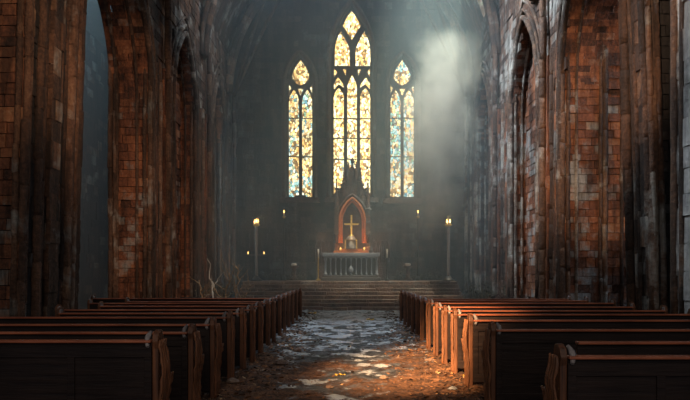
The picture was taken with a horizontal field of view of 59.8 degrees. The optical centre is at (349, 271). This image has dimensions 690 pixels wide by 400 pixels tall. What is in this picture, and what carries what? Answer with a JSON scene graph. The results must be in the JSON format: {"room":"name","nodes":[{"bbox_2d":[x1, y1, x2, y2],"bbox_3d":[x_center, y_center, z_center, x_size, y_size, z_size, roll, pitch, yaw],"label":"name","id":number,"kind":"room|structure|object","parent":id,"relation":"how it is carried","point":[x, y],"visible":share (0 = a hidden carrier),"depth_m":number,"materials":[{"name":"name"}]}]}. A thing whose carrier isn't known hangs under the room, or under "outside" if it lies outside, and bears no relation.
{"room":"church","nodes":[
{"label":"church","id":0,"kind":"room"},
{"bbox_2d":[0,0,86,316],"bbox_3d":[-5.956,-3.490,11.070,1.628,9.900,2.221,0,0,0],"label":"pier","id":1,"kind":"object","parent":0,"point":[41,49],"visible":0.91,"depth_m":10.51,"materials":[{"name":"red stone"}]},
{"bbox_2d":[78,30,107,308],"bbox_3d":[-10.777,-4.340,15.600,0.446,11.600,27.200,0,0,0],"label":"wall","id":2,"kind":"structure","parent":0,"point":[93,270],"depth_m":24.88,"materials":[{"name":"stone"}]},
{"bbox_2d":[86,0,111,46],"bbox_3d":[-9.175,-9.940,15.750,3.650,0.400,27.500,0,0,0],"label":"ceiling","id":3,"kind":"structure","parent":0,"point":[94,25],"depth_m":23.33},
{"bbox_2d":[107,0,174,297],"bbox_3d":[-6.022,-3.488,17.766,1.523,9.896,2.412,0,0,0],"label":"pier","id":4,"kind":"object","parent":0,"point":[126,197],"visible":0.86,"depth_m":16.80,"materials":[{"name":"red brick"}]},
{"bbox_2d":[68,0,231,308],"bbox_3d":[-6.003,-4.589,19.750,1.434,11.101,19.086,0,0,0],"label":"wall","id":5,"kind":"structure","parent":0,"point":[133,29],"depth_m":17.88,"materials":[{"name":"brown stone"}]},
{"bbox_2d":[176,69,181,297],"bbox_3d":[-6.211,-3.287,20.300,0.279,9.493,2.800,0,0,0],"label":"wall","id":6,"kind":"structure","parent":0,"point":[178,102],"depth_m":21.34,"materials":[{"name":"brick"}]},
{"bbox_2d":[180,53,212,297],"bbox_3d":[-6.020,-3.488,22.916,1.520,9.896,2.912,0,0,0],"label":"pier","id":7,"kind":"object","parent":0,"point":[206,202],"visible":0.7,"depth_m":21.75,"materials":[{"name":"stone"}]},
{"bbox_2d":[214,96,237,297],"bbox_3d":[-6.019,-3.488,27.866,1.517,9.896,2.812,0,0,0],"label":"pier","id":8,"kind":"object","parent":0,"point":[231,149],"visible":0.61,"depth_m":27.23,"materials":[{"name":"stone"}]},
{"bbox_2d":[85,308,483,399],"bbox_3d":[0.000,1.427,15.650,22.000,0.097,27.300,0,0,0],"label":"floor","id":9,"kind":"structure","parent":0,"point":[342,329],"depth_m":9.33,"materials":[{"name":"grey stone"}]},
{"bbox_2d":[0,329,173,399],"bbox_3d":[-2.544,0.966,4.994,2.113,0.988,0.392,0,0,0],"label":"pew","id":10,"kind":"object","parent":9,"relation":"on","point":[30,369],"visible":1,"depth_m":4.84,"materials":[{"name":"brown wood"}]},
{"bbox_2d":[0,323,203,399],"bbox_3d":[-2.842,0.987,6.070,2.714,0.946,0.391,0,0,0],"label":"pew","id":11,"kind":"object","parent":9,"relation":"on","point":[186,357],"visible":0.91,"depth_m":5.92,"materials":[{"name":"brown wood"}]},
{"bbox_2d":[0,317,223,398],"bbox_3d":[-3.092,0.989,7.002,3.215,0.943,0.390,0,0,0],"label":"pew","id":12,"kind":"object","parent":9,"relation":"on","point":[211,334],"visible":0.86,"depth_m":6.84,"materials":[{"name":"brown wood"}]},
{"bbox_2d":[0,311,234,378],"bbox_3d":[-3.208,0.983,7.949,3.384,0.953,0.391,0,0,0],"label":"pew","id":13,"kind":"object","parent":9,"relation":"on","point":[227,369],"visible":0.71,"depth_m":7.79,"materials":[{"name":"brown wood"}]},
{"bbox_2d":[56,307,246,368],"bbox_3d":[-2.885,0.987,8.840,2.731,0.946,0.390,0,0,0],"label":"pew","id":14,"kind":"object","parent":9,"relation":"on","point":[240,318],"visible":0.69,"depth_m":8.69,"materials":[{"name":"brown wood"}]},
{"bbox_2d":[55,304,255,361],"bbox_3d":[-3.110,0.990,9.715,3.181,0.941,0.392,0,0,0],"label":"pew","id":15,"kind":"object","parent":9,"relation":"on","point":[250,313],"visible":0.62,"depth_m":9.56,"materials":[{"name":"brown wood"}]},
{"bbox_2d":[87,299,270,345],"bbox_3d":[-3.258,0.986,11.554,3.483,0.948,0.391,0,0,0],"label":"pew","id":16,"kind":"object","parent":9,"relation":"on","point":[90,305],"visible":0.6,"depth_m":11.40,"materials":[{"name":"brown wood"}]},
{"bbox_2d":[98,301,263,352],"bbox_3d":[-2.959,0.986,10.602,2.880,0.948,0.392,0,0,0],"label":"pew","id":17,"kind":"object","parent":9,"relation":"on","point":[259,309],"visible":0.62,"depth_m":10.45,"materials":[{"name":"brown wood"}]},
{"bbox_2d":[91,295,281,335],"bbox_3d":[-3.634,0.982,13.448,4.231,0.957,0.390,0,0,0],"label":"pew","id":18,"kind":"object","parent":9,"relation":"on","point":[278,300],"visible":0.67,"depth_m":13.30,"materials":[{"name":"brown wood"}]},
{"bbox_2d":[125,297,275,341],"bbox_3d":[-3.058,0.990,12.397,3.084,0.940,0.392,0,0,0],"label":"pew","id":19,"kind":"object","parent":9,"relation":"on","point":[127,300],"visible":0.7,"depth_m":12.25,"materials":[{"name":"brown wood"}]},
{"bbox_2d":[187,275,214,297],"bbox_3d":[-4.890,0.763,19.671,1.028,1.410,0.412,0,0,0],"label":"shrub","id":20,"kind":"object","parent":9,"relation":"on","point":[187,275],"visible":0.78,"depth_m":19.72,"materials":[{"name":"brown plant"}]},
{"bbox_2d":[203,293,218,297],"bbox_3d":[-4.963,1.192,21.130,2.225,0.951,4.401,0,0,0],"label":"rubble heap","id":21,"kind":"object","parent":9,"relation":"on","point":[209,294],"visible":0.04,"depth_m":21.06,"materials":[{"name":"stone"}]},
{"bbox_2d":[206,284,233,297],"bbox_3d":[-4.515,0.938,20.774,0.963,1.060,0.497,0,0,0],"label":"shrub","id":22,"kind":"object","parent":21,"relation":"on","point":[206,284],"visible":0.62,"depth_m":20.75,"materials":[{"name":"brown plant"}]},
{"bbox_2d":[191,277,234,297],"bbox_3d":[-4.978,0.795,22.517,1.346,1.334,3.727,0,0,0],"label":"undergrowth","id":23,"kind":"object","parent":9,"relation":"on","point":[204,289],"visible":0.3,"depth_m":22.34,"materials":[{"name":"plant"}]},
{"bbox_2d":[207,259,222,297],"bbox_3d":[-4.583,0.504,20.308,0.586,1.938,0.303,0,0,0],"label":"shrub","id":24,"kind":"object","parent":9,"relation":"on","point":[207,259],"visible":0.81,"depth_m":20.34,"materials":[{"name":"plant"}]},
{"bbox_2d":[214,259,234,297],"bbox_3d":[-4.321,0.495,20.535,0.884,1.944,0.346,0,0,14],"label":"shrub","id":25,"kind":"object","parent":9,"relation":"on","point":[222,259],"visible":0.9,"depth_m":20.53,"materials":[{"name":"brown plant"}]},
{"bbox_2d":[226,377,238,383],"bbox_3d":[-1.502,1.390,7.689,0.174,0.071,0.165,0,0,-24],"label":"stone","id":26,"kind":"object","parent":9,"relation":"on","point":[230,380],"visible":1,"depth_m":7.63,"materials":[{"name":"brown stone"}]},
{"bbox_2d":[228,259,246,297],"bbox_3d":[-3.924,0.399,20.972,0.760,2.128,0.328,0,0,0],"label":"shrub","id":27,"kind":"object","parent":9,"relation":"on","point":[235,294],"visible":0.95,"depth_m":20.90,"materials":[{"name":"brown plant"}]},
{"bbox_2d":[232,278,249,297],"bbox_3d":[-3.946,0.834,21.452,0.711,1.285,0.409,0,0,-9],"label":"shrub","id":28,"kind":"object","parent":9,"relation":"on","point":[238,294],"visible":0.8,"depth_m":21.39,"materials":[{"name":"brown plant"}]},
{"bbox_2d":[274,294,286,331],"bbox_3d":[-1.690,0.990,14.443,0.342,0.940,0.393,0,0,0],"label":"pew","id":29,"kind":"object","parent":9,"relation":"on","point":[284,298],"visible":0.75,"depth_m":14.30,"materials":[{"name":"brown wood"}]},
{"bbox_2d":[273,359,289,364],"bbox_3d":[-1.081,1.425,9.509,0.262,0.090,0.267,0,0,36],"label":"stone","id":30,"kind":"object","parent":9,"relation":"on","point":[279,361],"visible":0.92,"depth_m":9.45,"materials":[{"name":"grey stone"}]},
{"bbox_2d":[277,292,290,326],"bbox_3d":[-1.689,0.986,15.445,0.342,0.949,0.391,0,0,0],"label":"pew","id":31,"kind":"object","parent":9,"relation":"on","point":[288,314],"visible":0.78,"depth_m":15.30,"materials":[{"name":"brown wood"}]},
{"bbox_2d":[282,290,294,323],"bbox_3d":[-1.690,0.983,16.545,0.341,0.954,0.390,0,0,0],"label":"pew","id":32,"kind":"object","parent":9,"relation":"on","point":[292,294],"visible":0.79,"depth_m":16.41,"materials":[{"name":"brown wood"}]},
{"bbox_2d":[291,288,301,316],"bbox_3d":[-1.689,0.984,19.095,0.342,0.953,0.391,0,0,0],"label":"pew","id":33,"kind":"object","parent":9,"relation":"on","point":[299,289],"visible":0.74,"depth_m":18.95,"materials":[{"name":"brown wood"}]},
{"bbox_2d":[294,289,298,320],"bbox_3d":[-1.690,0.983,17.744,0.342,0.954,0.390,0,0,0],"label":"pew","id":34,"kind":"object","parent":9,"relation":"on","point":[296,290],"visible":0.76,"depth_m":17.60,"materials":[{"name":"brown wood"}]},
{"bbox_2d":[292,348,301,351],"bbox_3d":[-0.973,1.419,10.947,0.162,0.076,0.162,0,0,-16],"label":"stone","id":35,"kind":"object","parent":9,"relation":"on","point":[294,349],"visible":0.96,"depth_m":10.90,"materials":[{"name":"grey stone"}]},
{"bbox_2d":[208,309,483,399],"bbox_3d":[0.008,1.424,14.491,3.274,0.124,16.070,0,0,0],"label":"leaf litter","id":36,"kind":"object","parent":9,"relation":"on","point":[454,395],"visible":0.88,"depth_m":8.92,"materials":[{"name":"brown plant"}]},
{"bbox_2d":[237,280,462,310],"bbox_3d":[0.003,0.917,25.643,8.947,1.085,5.921,0,0,0],"label":"stone steps","id":37,"kind":"structure","parent":9,"relation":"on","point":[383,295],"depth_m":24.18,"materials":[{"name":"grey stone"}]},
{"bbox_2d":[247,219,264,280],"bbox_3d":[-4.045,-0.962,25.840,0.620,2.683,0.580,0,0,43],"label":"candle stand","id":38,"kind":"object","parent":37,"relation":"on","point":[256,224],"visible":1,"depth_m":25.85,"materials":[{"name":"black metal"}]},
{"bbox_2d":[282,213,286,279],"bbox_3d":[-3.003,-1.224,27.300,0.235,3.208,0.235,0,0,0],"label":"candle stand","id":39,"kind":"object","parent":37,"relation":"on","point":[283,278],"visible":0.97,"depth_m":27.29,"materials":[{"name":"black metal"}]},
{"bbox_2d":[290,263,297,279],"bbox_3d":[-2.548,-0.006,27.300,0.400,0.773,0.380,0,0,0],"label":"pedestal","id":40,"kind":"object","parent":37,"relation":"on","point":[293,266],"visible":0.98,"depth_m":27.21,"materials":[{"name":"stone"}]},
{"bbox_2d":[316,249,320,280],"bbox_3d":[-1.405,-0.320,26.600,0.220,1.400,0.209,0,0,0],"label":"candlestick","id":41,"kind":"object","parent":37,"relation":"on","point":[317,279],"visible":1,"depth_m":26.57,"materials":[{"name":"gold metal"}]},
{"bbox_2d":[321,253,380,280],"bbox_3d":[0.044,-0.230,26.650,2.600,1.220,1.000,0,0,0],"label":"altar","id":42,"kind":"object","parent":37,"relation":"on","point":[337,266],"visible":1,"depth_m":26.35,"materials":[{"name":"stone"}]},
{"bbox_2d":[333,249,368,252],"bbox_3d":[0.044,-0.935,26.810,1.560,0.190,0.300,0,0,0],"label":"shelf","id":43,"kind":"object","parent":42,"relation":"on","point":[342,250],"visible":0.77,"depth_m":26.66,"materials":[{"name":"brown wood"}]},
{"bbox_2d":[345,236,356,248],"bbox_3d":[0.044,-1.320,26.800,0.580,0.580,0.520,0,0,0],"label":"tabernacle","id":44,"kind":"object","parent":43,"relation":"on","point":[350,242],"visible":0.98,"depth_m":26.62,"materials":[{"name":"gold metal"}]},
{"bbox_2d":[344,215,358,235],"bbox_3d":[0.064,-2.080,26.800,0.680,0.940,0.228,0,0,0],"label":"cross","id":45,"kind":"object","parent":44,"relation":"on","point":[351,223],"visible":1,"depth_m":26.78,"materials":[{"name":"gold metal"}]},
{"bbox_2d":[315,158,389,279],"bbox_3d":[0.104,-2.463,27.971,3.487,5.686,0.859,0,0,0],"label":"reredos","id":46,"kind":"object","parent":37,"relation":"on","point":[352,198],"visible":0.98,"depth_m":27.76,"materials":[{"name":"stone"}]},
{"bbox_2d":[385,249,388,280],"bbox_3d":[1.640,-0.320,26.600,0.220,1.400,0.209,0,0,0],"label":"candlestick","id":47,"kind":"object","parent":37,"relation":"on","point":[386,279],"visible":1,"depth_m":26.58,"materials":[{"name":"black metal"}]},
{"bbox_2d":[404,263,411,279],"bbox_3d":[2.639,-0.006,27.300,0.400,0.773,0.380,0,0,0],"label":"pedestal","id":48,"kind":"object","parent":37,"relation":"on","point":[407,266],"visible":0.96,"depth_m":27.21,"materials":[{"name":"stone"}]},
{"bbox_2d":[415,213,420,279],"bbox_3d":[3.094,-1.224,27.300,0.235,3.208,0.235,0,0,0],"label":"candle stand","id":49,"kind":"object","parent":37,"relation":"on","point":[417,213],"visible":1,"depth_m":27.29,"materials":[{"name":"black metal"}]},
{"bbox_2d":[442,219,454,280],"bbox_3d":[4.252,-0.957,25.900,0.546,2.675,0.546,0,0,0],"label":"candle stand","id":50,"kind":"object","parent":37,"relation":"on","point":[448,277],"visible":1,"depth_m":25.85,"materials":[{"name":"black metal"}]},
{"bbox_2d":[379,375,388,378],"bbox_3d":[0.468,1.445,8.264,0.137,0.054,0.155,0,0,-29],"label":"stone","id":51,"kind":"object","parent":9,"relation":"on","point":[381,376],"visible":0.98,"depth_m":8.23,"materials":[{"name":"stone"}]},
{"bbox_2d":[399,290,406,319],"bbox_3d":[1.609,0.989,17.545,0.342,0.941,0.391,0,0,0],"label":"pew","id":52,"kind":"object","parent":9,"relation":"on","point":[401,293],"visible":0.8,"depth_m":17.40,"materials":[{"name":"brown wood"}]},
{"bbox_2d":[403,291,410,324],"bbox_3d":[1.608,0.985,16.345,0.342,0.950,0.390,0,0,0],"label":"pew","id":53,"kind":"object","parent":9,"relation":"on","point":[404,294],"visible":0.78,"depth_m":16.20,"materials":[{"name":"brown wood"}]},
{"bbox_2d":[406,292,419,326],"bbox_3d":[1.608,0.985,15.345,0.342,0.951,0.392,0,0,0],"label":"pew","id":54,"kind":"object","parent":9,"relation":"on","point":[408,303],"visible":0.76,"depth_m":15.20,"materials":[{"name":"brown wood"}]},
{"bbox_2d":[410,293,424,332],"bbox_3d":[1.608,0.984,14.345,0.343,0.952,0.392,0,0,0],"label":"pew","id":55,"kind":"object","parent":9,"relation":"on","point":[412,300],"visible":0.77,"depth_m":14.20,"materials":[{"name":"brown wood"}]},
{"bbox_2d":[462,279,506,298],"bbox_3d":[5.054,0.862,22.295,1.402,1.200,4.618,0,0,0],"label":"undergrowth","id":56,"kind":"object","parent":9,"relation":"on","point":[489,294],"visible":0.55,"depth_m":22.04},
{"bbox_2d":[415,295,570,334],"bbox_3d":[3.144,0.987,13.344,3.411,0.946,0.392,0,0,0],"label":"pew","id":57,"kind":"object","parent":9,"relation":"on","point":[417,300],"visible":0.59,"depth_m":13.18,"materials":[{"name":"brown wood"}]},
{"bbox_2d":[488,293,508,298],"bbox_3d":[4.969,1.192,20.506,1.958,0.944,5.499,0,0,0],"label":"rubble heap","id":58,"kind":"object","parent":9,"relation":"on","point":[495,296],"visible":0.02,"depth_m":20.37,"materials":[{"name":"stone"}]},
{"bbox_2d":[420,297,588,340],"bbox_3d":[3.169,0.984,12.450,3.461,0.952,0.391,0,0,0],"label":"pew","id":59,"kind":"object","parent":9,"relation":"on","point":[423,302],"visible":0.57,"depth_m":12.30,"materials":[{"name":"brown wood"}]},
{"bbox_2d":[426,299,615,348],"bbox_3d":[3.220,0.982,11.438,3.562,0.957,0.392,0,0,0],"label":"pew","id":60,"kind":"object","parent":9,"relation":"on","point":[430,303],"visible":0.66,"depth_m":11.29,"materials":[{"name":"brown wood"}]},
{"bbox_2d":[433,302,634,355],"bbox_3d":[3.168,0.989,10.447,3.463,0.942,0.391,0,0,0],"label":"pew","id":61,"kind":"object","parent":9,"relation":"on","point":[437,339],"visible":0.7,"depth_m":10.30,"materials":[{"name":"brown wood"}]},
{"bbox_2d":[441,305,667,363],"bbox_3d":[3.194,0.990,9.495,3.513,0.940,0.391,0,0,0],"label":"pew","id":62,"kind":"object","parent":9,"relation":"on","point":[445,316],"visible":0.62,"depth_m":9.35,"materials":[{"name":"brown wood"}]},
{"bbox_2d":[450,308,689,373],"bbox_3d":[3.169,0.988,8.627,3.462,0.944,0.392,0,0,0],"label":"pew","id":63,"kind":"object","parent":9,"relation":"on","point":[457,320],"visible":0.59,"depth_m":8.46,"materials":[{"name":"brown wood"}]},
{"bbox_2d":[461,313,689,386],"bbox_3d":[3.106,0.987,7.552,3.389,0.946,0.392,0,0,0],"label":"pew","id":64,"kind":"object","parent":9,"relation":"on","point":[473,334],"visible":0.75,"depth_m":7.39,"materials":[{"name":"brown wood"}]},
{"bbox_2d":[481,321,689,399],"bbox_3d":[3.006,0.990,6.393,3.189,0.940,0.391,0,0,0],"label":"pew","id":65,"kind":"object","parent":9,"relation":"on","point":[515,361],"visible":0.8,"depth_m":6.25,"materials":[{"name":"brown wood"}]},
{"bbox_2d":[541,343,689,399],"bbox_3d":[2.403,0.984,4.340,1.996,0.952,0.392,0,0,0],"label":"pew","id":66,"kind":"object","parent":9,"relation":"on","point":[572,376],"visible":1,"depth_m":4.19,"materials":[{"name":"brown wood"}]},
{"bbox_2d":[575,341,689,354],"bbox_3d":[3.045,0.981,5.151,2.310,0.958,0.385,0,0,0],"label":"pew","id":67,"kind":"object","parent":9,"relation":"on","point":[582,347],"visible":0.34,"depth_m":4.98,"materials":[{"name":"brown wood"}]},
{"bbox_2d":[163,0,535,96],"bbox_3d":[-0.006,-11.883,17.504,12.452,7.745,23.074,0,0,0],"label":"ceiling","id":68,"kind":"structure","parent":0,"point":[468,19],"depth_m":27.09,"materials":[{"name":"stone"}]},
{"bbox_2d":[233,0,466,292],"bbox_3d":[0.000,-7.340,28.940,12.400,17.600,0.920,0,0,0],"label":"wall","id":69,"kind":"structure","parent":0,"point":[396,30],"depth_m":28.70,"materials":[{"name":"stone"}]},
{"bbox_2d":[287,58,313,196],"bbox_3d":[-2.392,-6.984,29.164,1.292,6.792,0.332,0,0,0],"label":"window","id":70,"kind":"structure","parent":69,"relation":"in","point":[300,86],"depth_m":29.05,"materials":[{"name":"glass"}]},
{"bbox_2d":[289,90,298,196],"bbox_3d":[-2.712,-6.242,29.064,0.536,5.214,0.028,0,0,0],"label":"glass light","id":71,"kind":"object","parent":70,"relation":"attached to","point":[293,94],"depth_m":29.05,"materials":[{"name":"multicoloured glass"}]},
{"bbox_2d":[292,60,308,84],"bbox_3d":[-2.392,-9.643,29.064,0.861,1.282,0.028,0,0,0],"label":"glass light","id":72,"kind":"object","parent":70,"relation":"attached to","point":[300,70],"depth_m":29.05,"materials":[{"name":"yellow glass"}]},
{"bbox_2d":[302,90,311,196],"bbox_3d":[-2.071,-6.242,29.064,0.536,5.214,0.028,0,0,0],"label":"glass light","id":73,"kind":"object","parent":70,"relation":"attached to","point":[306,94],"depth_m":29.05,"materials":[{"name":"multicoloured glass"}]},
{"bbox_2d":[331,8,371,196],"bbox_3d":[0.076,-8.203,29.164,1.952,9.232,0.332,0,0,0],"label":"window","id":74,"kind":"structure","parent":69,"relation":"in","point":[351,63],"depth_m":29.05,"materials":[{"name":"glass"}]},
{"bbox_2d":[334,78,343,88],"bbox_3d":[-0.548,-9.124,29.064,0.502,0.646,0.028,0,0,0],"label":"glass light","id":75,"kind":"object","parent":74,"relation":"attached to","point":[338,82],"depth_m":29.05,"materials":[{"name":"yellow glass"}]},
{"bbox_2d":[334,89,343,192],"bbox_3d":[-0.545,-6.326,29.064,0.536,5.190,0.028,0,0,0],"label":"glass light","id":76,"kind":"object","parent":74,"relation":"attached to","point":[338,93],"depth_m":29.05,"materials":[{"name":"yellow glass"}]},
{"bbox_2d":[335,32,349,65],"bbox_3d":[-0.378,-10.810,29.064,0.756,1.722,0.028,0,0,0],"label":"glass light","id":77,"kind":"object","parent":74,"relation":"attached to","point":[342,39],"depth_m":29.05,"materials":[{"name":"yellow glass"}]},
{"bbox_2d":[343,11,359,39],"bbox_3d":[0.086,-11.922,29.064,0.909,1.459,0.028,0,0,0],"label":"glass light","id":78,"kind":"object","parent":74,"relation":"attached to","point":[351,22],"depth_m":29.05,"materials":[{"name":"yellow glass"}]},
{"bbox_2d":[347,76,356,167],"bbox_3d":[0.100,-6.637,29.064,0.507,5.812,0.028,0,0,0],"label":"glass light","id":79,"kind":"object","parent":74,"relation":"attached to","point":[351,80],"depth_m":29.05,"materials":[{"name":"glass"}]},
{"bbox_2d":[356,32,369,65],"bbox_3d":[0.627,-10.810,29.064,0.756,1.722,0.028,0,0,0],"label":"glass light","id":80,"kind":"object","parent":74,"relation":"attached to","point":[362,41],"depth_m":29.05,"materials":[{"name":"yellow glass"}]},
{"bbox_2d":[360,78,369,88],"bbox_3d":[0.739,-9.124,29.064,0.502,0.646,0.028,0,0,0],"label":"glass light","id":81,"kind":"object","parent":74,"relation":"attached to","point":[364,82],"depth_m":29.05,"materials":[{"name":"yellow glass"}]},
{"bbox_2d":[360,89,369,192],"bbox_3d":[0.737,-6.326,29.064,0.536,5.190,0.028,0,0,0],"label":"glass light","id":82,"kind":"object","parent":74,"relation":"attached to","point":[364,93],"depth_m":29.05,"materials":[{"name":"yellow glass"}]},
{"bbox_2d":[389,59,414,197],"bbox_3d":[2.521,-6.936,29.164,1.272,6.792,0.332,0,0,0],"label":"window","id":83,"kind":"structure","parent":69,"relation":"in","point":[402,82],"depth_m":29.05,"materials":[{"name":"glass"}]},
{"bbox_2d":[391,90,399,196],"bbox_3d":[2.200,-6.242,29.064,0.536,5.214,0.028,0,0,0],"label":"glass light","id":84,"kind":"object","parent":83,"relation":"attached to","point":[395,94],"depth_m":29.05,"materials":[{"name":"multicoloured glass"}]},
{"bbox_2d":[394,61,409,84],"bbox_3d":[2.521,-9.643,29.064,0.861,1.282,0.028,0,0,0],"label":"glass light","id":85,"kind":"object","parent":83,"relation":"attached to","point":[401,70],"depth_m":29.05,"materials":[{"name":"glass"}]},
{"bbox_2d":[404,90,413,196],"bbox_3d":[2.841,-6.242,29.064,0.536,5.214,0.028,0,0,0],"label":"glass light","id":86,"kind":"object","parent":83,"relation":"attached to","point":[408,94],"depth_m":29.05,"materials":[{"name":"multicoloured glass"}]},
{"bbox_2d":[462,95,488,298],"bbox_3d":[6.330,-3.488,27.766,2.140,9.896,3.012,0,0,0],"label":"pier","id":87,"kind":"object","parent":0,"point":[468,145],"visible":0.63,"depth_m":26.55,"materials":[{"name":"stone"}]},
{"bbox_2d":[485,46,526,298],"bbox_3d":[6.330,-3.488,22.216,2.140,9.896,3.312,0,0,0],"label":"pier","id":88,"kind":"object","parent":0,"point":[499,126],"visible":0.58,"depth_m":21.43,"materials":[{"name":"stone"}]},
{"bbox_2d":[525,52,534,298],"bbox_3d":[6.207,-3.337,19.300,0.285,9.593,3.000,0,0,0],"label":"wall","id":89,"kind":"structure","parent":0,"point":[530,93],"depth_m":20.27,"materials":[{"name":"stone"}]},
{"bbox_2d":[468,0,684,313],"bbox_3d":[6.317,-4.589,18.350,2.066,11.101,21.886,0,0,0],"label":"wall","id":90,"kind":"structure","parent":0,"point":[571,24],"depth_m":15.79,"materials":[{"name":"brown stone"}]},
{"bbox_2d":[537,0,626,305],"bbox_3d":[6.330,-3.488,16.716,2.140,9.896,2.312,0,0,0],"label":"pier","id":91,"kind":"object","parent":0,"point":[598,104],"visible":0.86,"depth_m":15.80,"materials":[{"name":"brick"}]},
{"bbox_2d":[618,0,670,313],"bbox_3d":[6.257,-3.490,11.297,2.285,9.900,1.173,0,0,0],"label":"pier","id":92,"kind":"object","parent":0,"point":[641,26],"visible":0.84,"depth_m":11.01,"materials":[{"name":"black stone"}]},
{"bbox_2d":[676,0,689,313],"bbox_3d":[6.330,-3.488,8.766,2.140,9.896,3.212,0,0,0],"label":"pier","id":93,"kind":"object","parent":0,"point":[686,31],"visible":0.52,"depth_m":9.92,"materials":[{"name":"grey stone"}]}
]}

